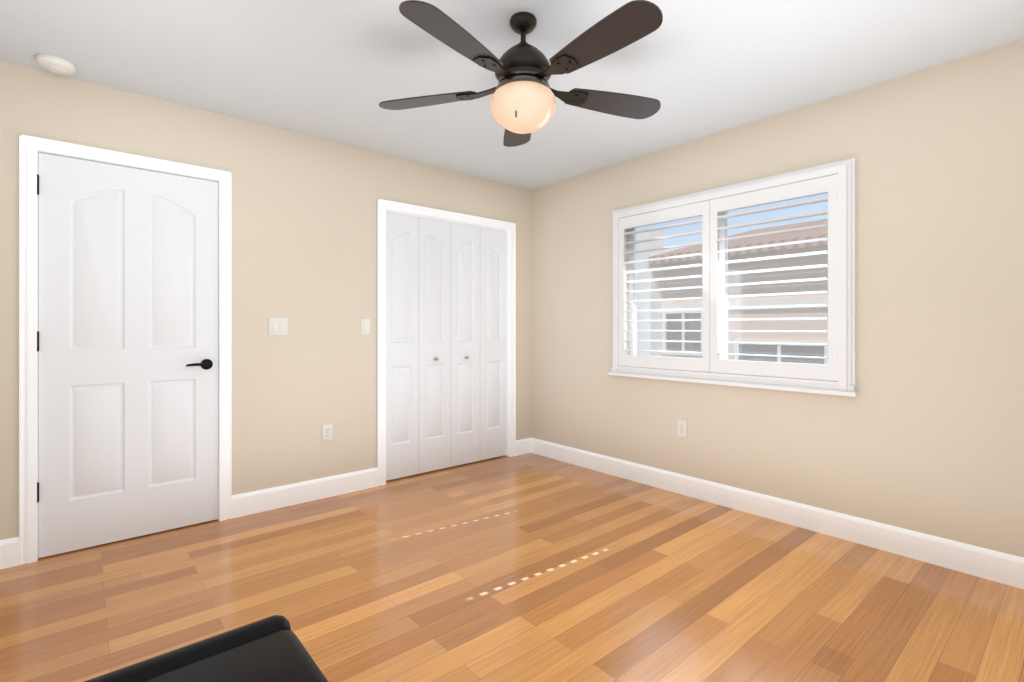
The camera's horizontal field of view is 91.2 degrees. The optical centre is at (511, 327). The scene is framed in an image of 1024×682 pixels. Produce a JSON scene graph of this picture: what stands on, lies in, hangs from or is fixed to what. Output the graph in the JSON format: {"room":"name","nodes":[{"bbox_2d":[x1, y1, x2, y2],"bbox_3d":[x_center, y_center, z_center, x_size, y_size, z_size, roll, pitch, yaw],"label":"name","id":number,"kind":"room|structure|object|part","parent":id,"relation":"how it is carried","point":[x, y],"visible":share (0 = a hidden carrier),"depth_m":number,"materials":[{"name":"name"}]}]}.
{"room":"bedroom","nodes":[
{"label":"bedroom","id":0,"kind":"room"},
{"bbox_2d":[0,61,530,539],"bbox_3d":[-1.367,-0.065,3.438,3.950,2.440,0.140,0,0,-41],"label":"wall","id":1,"kind":"structure","parent":0,"point":[304,235],"depth_m":3.25,"materials":[{"name":"paint"}]},
{"bbox_2d":[0,537,18,568],"bbox_3d":[-2.534,1.087,2.335,0.343,0.135,0.016,0,0,-41],"label":"baseboard","id":2,"kind":"structure","parent":1,"relation":"attached to","point":[9,552],"depth_m":2.42,"materials":[{"name":"white wood"}]},
{"bbox_2d":[19,134,231,564],"bbox_3d":[-2.099,0.105,2.799,0.921,2.100,0.157,0,0,-41],"label":"door frame","id":3,"kind":"structure","parent":1,"relation":"attached to","point":[30,147],"depth_m":2.49,"materials":[{"name":"white wood"}]},
{"bbox_2d":[37,153,217,557],"bbox_3d":[-2.073,0.136,2.761,0.795,2.022,0.047,0,0,-41],"label":"entry door","id":4,"kind":"structure","parent":1,"relation":"in","point":[128,333],"depth_m":2.72,"materials":[{"name":"white wood"}]},
{"bbox_3d":[-2.365,0.052,2.501,0.013,1.630,0.032,0,0,-41],"label":"entry door hinges","id":5,"kind":"part","parent":4,"relation":"part of","materials":[{"name":"metal"}]},
{"bbox_2d":[186,359,212,369],"bbox_3d":[-1.822,0.215,2.926,0.142,0.064,0.054,0,0,-41],"label":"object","id":6,"kind":"structure","parent":4,"relation":"attached to","point":[206,364],"depth_m":2.95,"materials":[{"name":"black metal"}]},
{"bbox_2d":[269,317,287,335],"bbox_3d":[-1.501,-0.010,3.223,0.116,0.116,0.011,0,0,-41],"label":"double light switch","id":7,"kind":"object","parent":1,"relation":"attached to","point":[278,325],"visible":1,"depth_m":3.22,"materials":[{"name":"white plastic"}]},
{"bbox_2d":[232,467,377,517],"bbox_3d":[-1.344,1.087,3.355,0.950,0.135,0.016,0,0,-41],"label":"baseboard","id":8,"kind":"structure","parent":1,"relation":"attached to","point":[252,502],"depth_m":3.31,"materials":[{"name":"white wood"}]},
{"bbox_2d":[322,424,331,441],"bbox_3d":[-1.262,0.715,3.430,0.070,0.116,0.009,0,0,-41],"label":"electrical outlet","id":9,"kind":"object","parent":1,"relation":"attached to","point":[326,432],"visible":1,"depth_m":3.42,"materials":[{"name":"white plastic"}]},
{"bbox_2d":[361,319,369,334],"bbox_3d":[-1.052,-0.010,3.608,0.070,0.116,0.011,0,0,-41],"label":"light switch","id":10,"kind":"object","parent":1,"relation":"attached to","point":[365,326],"visible":1,"depth_m":3.60,"materials":[{"name":"white plastic"}]},
{"bbox_2d":[377,199,515,485],"bbox_3d":[-0.522,0.105,4.151,1.334,2.100,0.157,0,0,-41],"label":"closet door","id":11,"kind":"structure","parent":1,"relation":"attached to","point":[507,312],"depth_m":4.08,"materials":[{"name":"white wood"}]},
{"bbox_3d":[-0.854,0.136,3.847,0.297,2.014,0.030,0,0,-41],"label":"closet door leaf","id":12,"kind":"part","parent":11,"relation":"part of","materials":[{"name":"white wood"}]},
{"bbox_3d":[-0.626,0.136,4.043,0.297,2.014,0.030,0,0,-41],"label":"closet door leaf","id":13,"kind":"part","parent":11,"relation":"part of","materials":[{"name":"white wood"}]},
{"bbox_2d":[386,210,506,230],"bbox_3d":[-0.513,-0.876,4.141,1.198,0.007,0.036,0,0,-41],"label":"closet track","id":14,"kind":"object","parent":11,"relation":"attached to","point":[445,220],"visible":0.5,"depth_m":4.09,"materials":[{"name":"white metal"}]},
{"bbox_3d":[-0.399,0.136,4.238,0.297,2.014,0.030,0,0,-41],"label":"closet door leaf","id":15,"kind":"part","parent":11,"relation":"part of","materials":[{"name":"white wood"}]},
{"bbox_3d":[-0.171,0.136,4.433,0.297,2.014,0.030,0,0,-41],"label":"closet door leaf","id":16,"kind":"part","parent":11,"relation":"part of","materials":[{"name":"white wood"}]},
{"bbox_2d":[516,438,530,455],"bbox_3d":[0.106,1.087,4.598,0.202,0.135,0.016,0,0,-41],"label":"baseboard","id":17,"kind":"structure","parent":1,"relation":"attached to","point":[523,446],"depth_m":4.59,"materials":[{"name":"white wood"}]},
{"bbox_2d":[0,453,1023,681],"bbox_3d":[0.042,1.185,1.985,4.300,0.060,4.500,0,0,-41],"label":"floor","id":18,"kind":"structure","parent":0,"point":[530,567],"depth_m":2.17,"materials":[{"name":"brown wood"}]},
{"bbox_2d":[84,615,327,681],"bbox_3d":[-0.725,0.906,0.722,0.890,0.497,0.460,0,0,-41],"label":"ottoman","id":19,"kind":"object","parent":18,"relation":"on","point":[270,649],"visible":1,"depth_m":0.99,"materials":[{"name":"black leather"}]},
{"bbox_2d":[0,0,1023,189],"bbox_3d":[0.042,-1.335,1.985,4.300,0.100,4.500,0,0,-41],"label":"ceiling","id":20,"kind":"structure","parent":0,"point":[337,71],"depth_m":2.40,"materials":[{"name":"paint"}]},
{"bbox_2d":[35,54,75,74],"bbox_3d":[-2.202,-1.264,2.422,0.148,0.040,0.148,0,0,-41],"label":"smoke detector","id":21,"kind":"object","parent":20,"relation":"attached to","point":[55,64],"visible":1,"depth_m":2.39,"materials":[{"name":"white plastic"}]},
{"bbox_2d":[379,0,662,146],"bbox_3d":[0.072,-1.050,2.048,1.271,0.467,1.232,0,0,-41],"label":"fan","id":22,"kind":"object","parent":20,"relation":"hanging from","point":[523,103],"visible":0.98,"depth_m":1.98,"materials":[{"name":"brown wood"}]},
{"bbox_3d":[-0.369,-1.001,2.209,0.466,0.034,0.145,0,0,16],"label":"blade","id":23,"kind":"part","parent":22,"relation":"part of","materials":[{"name":"brown wood"}]},
{"bbox_3d":[-0.195,-1.001,1.732,0.145,0.034,0.466,0,0,34],"label":"blade","id":24,"kind":"part","parent":22,"relation":"part of","materials":[{"name":"brown wood"}]},
{"bbox_3d":[0.016,-0.918,1.990,0.007,0.163,0.007,0,0,-41],"label":"chain","id":25,"kind":"part","parent":22,"relation":"part of","materials":[{"name":"brown metal"}]},
{"bbox_3d":[0.032,-1.001,2.522,0.145,0.034,0.466,0,0,-2],"label":"blade","id":26,"kind":"part","parent":22,"relation":"part of","materials":[{"name":"brown wood"}]},
{"bbox_3d":[0.047,-1.153,2.090,0.236,0.263,0.236,0,0,-41],"label":"motor","id":27,"kind":"part","parent":22,"relation":"part of","materials":[{"name":"brown metal"}]},
{"bbox_3d":[0.047,-0.903,2.090,0.274,0.172,0.274,0,0,-41],"label":"globe","id":28,"kind":"part","parent":22,"relation":"part of","materials":[{"name":"white glass"}]},
{"bbox_3d":[0.313,-1.001,1.750,0.145,0.034,0.466,0,0,-38],"label":"blade","id":29,"kind":"part","parent":22,"relation":"part of","materials":[{"name":"brown wood"}]},
{"bbox_3d":[0.453,-1.001,2.238,0.466,0.034,0.145,0,0,-20],"label":"blade","id":30,"kind":"part","parent":22,"relation":"part of","materials":[{"name":"brown wood"}]},
{"bbox_2d":[531,39,1023,557],"bbox_3d":[1.558,-0.065,3.213,0.200,2.440,4.290,0,0,-41],"label":"wall","id":31,"kind":"structure","parent":0,"point":[923,431],"depth_m":2.64,"materials":[{"name":"paint"}]},
{"bbox_2d":[677,420,686,437],"bbox_3d":[1.182,0.700,3.491,0.009,0.116,0.070,0,0,-41],"label":"electrical outlet","id":32,"kind":"object","parent":31,"relation":"attached to","point":[681,428],"visible":1,"depth_m":3.49,"materials":[{"name":"white plastic"}]},
{"bbox_2d":[608,158,858,396],"bbox_3d":[1.373,-0.275,3.360,0.230,1.280,1.646,0,0,-41],"label":"window","id":33,"kind":"structure","parent":31,"relation":"in","point":[845,383],"depth_m":3.12,"materials":[{"name":"white wood"}]},
{"bbox_2d":[619,200,709,371],"bbox_3d":[1.071,-0.275,3.588,0.072,1.134,0.736,0,0,-41],"label":"window shutter","id":34,"kind":"object","parent":33,"relation":"attached to","point":[702,209],"visible":1,"depth_m":3.53,"materials":[{"name":"white wood"}]},
{"bbox_3d":[1.441,-0.275,3.419,0.050,1.170,1.512,0,0,-41],"label":"window sash","id":35,"kind":"part","parent":33,"relation":"part of","materials":[{"name":"white wood"}]},
{"bbox_3d":[1.441,-0.275,3.419,0.004,1.100,1.442,0,0,-41],"label":"glass","id":36,"kind":"part","parent":33,"relation":"part of","materials":[{"name":"clear glass"}]},
{"bbox_2d":[710,174,837,380],"bbox_3d":[1.552,-0.275,3.027,0.072,1.134,0.736,0,0,-41],"label":"window shutter","id":37,"kind":"object","parent":33,"relation":"attached to","point":[813,187],"visible":0.98,"depth_m":2.97,"materials":[{"name":"white wood"}]},
{"bbox_2d":[531,438,1023,588],"bbox_3d":[1.457,1.087,3.165,0.016,0.135,3.950,0,0,-41],"label":"baseboard","id":38,"kind":"structure","parent":31,"relation":"attached to","point":[995,566],"depth_m":2.83,"materials":[{"name":"white wood"}]},
{"label":"outside","id":39,"kind":"structure","parent":0,"visible":0},
{"bbox_3d":[6.073,4.205,7.088,11.700,0.100,24.000,0,0,-41],"label":"ground","id":40,"kind":"structure","parent":39,"visible":0},
{"bbox_2d":[637,230,827,355],"bbox_3d":[4.308,1.305,5.575,0.350,5.700,20.000,0,0,-41],"label":"house","id":41,"kind":"structure","parent":40,"relation":"on","point":[648,315],"depth_m":7.88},
{"bbox_2d":[662,310,701,355],"bbox_3d":[2.648,0.065,7.735,0.060,0.700,0.720,0,0,-41],"label":"window frame","id":42,"kind":"object","parent":41,"relation":"attached to","point":[683,311],"depth_m":7.73,"materials":[{"name":"white wood"}]},
{"bbox_2d":[734,340,827,364],"bbox_3d":[3.559,0.865,6.672,0.060,1.400,1.200,0,0,-41],"label":"window frame","id":43,"kind":"object","parent":41,"relation":"attached to","point":[736,347],"depth_m":6.65,"materials":[{"name":"white wood"}]},
{"bbox_2d":[666,313,823,363],"bbox_3d":[4.495,0.640,5.618,0.050,1.730,6.220,0,0,-41],"label":"windows","id":44,"kind":"structure","parent":43,"relation":"attached to","point":[675,325],"depth_m":7.00,"materials":[{"name":"grey"}]},
{"bbox_2d":[663,244,827,359],"bbox_3d":[6.946,1.555,7.837,6.600,5.200,20.000,0,0,-41],"label":"wall","id":45,"kind":"structure","parent":40,"relation":"on","point":[771,289],"depth_m":6.81,"materials":[{"name":"beige"}]},
{"bbox_2d":[649,219,827,263],"bbox_3d":[9.039,-1.495,5.087,7.000,1.020,13.100,0,0,-41],"label":"house roof","id":46,"kind":"structure","parent":45,"relation":"on","point":[691,249],"depth_m":7.13,"materials":[{"name":"tile"}]}
]}

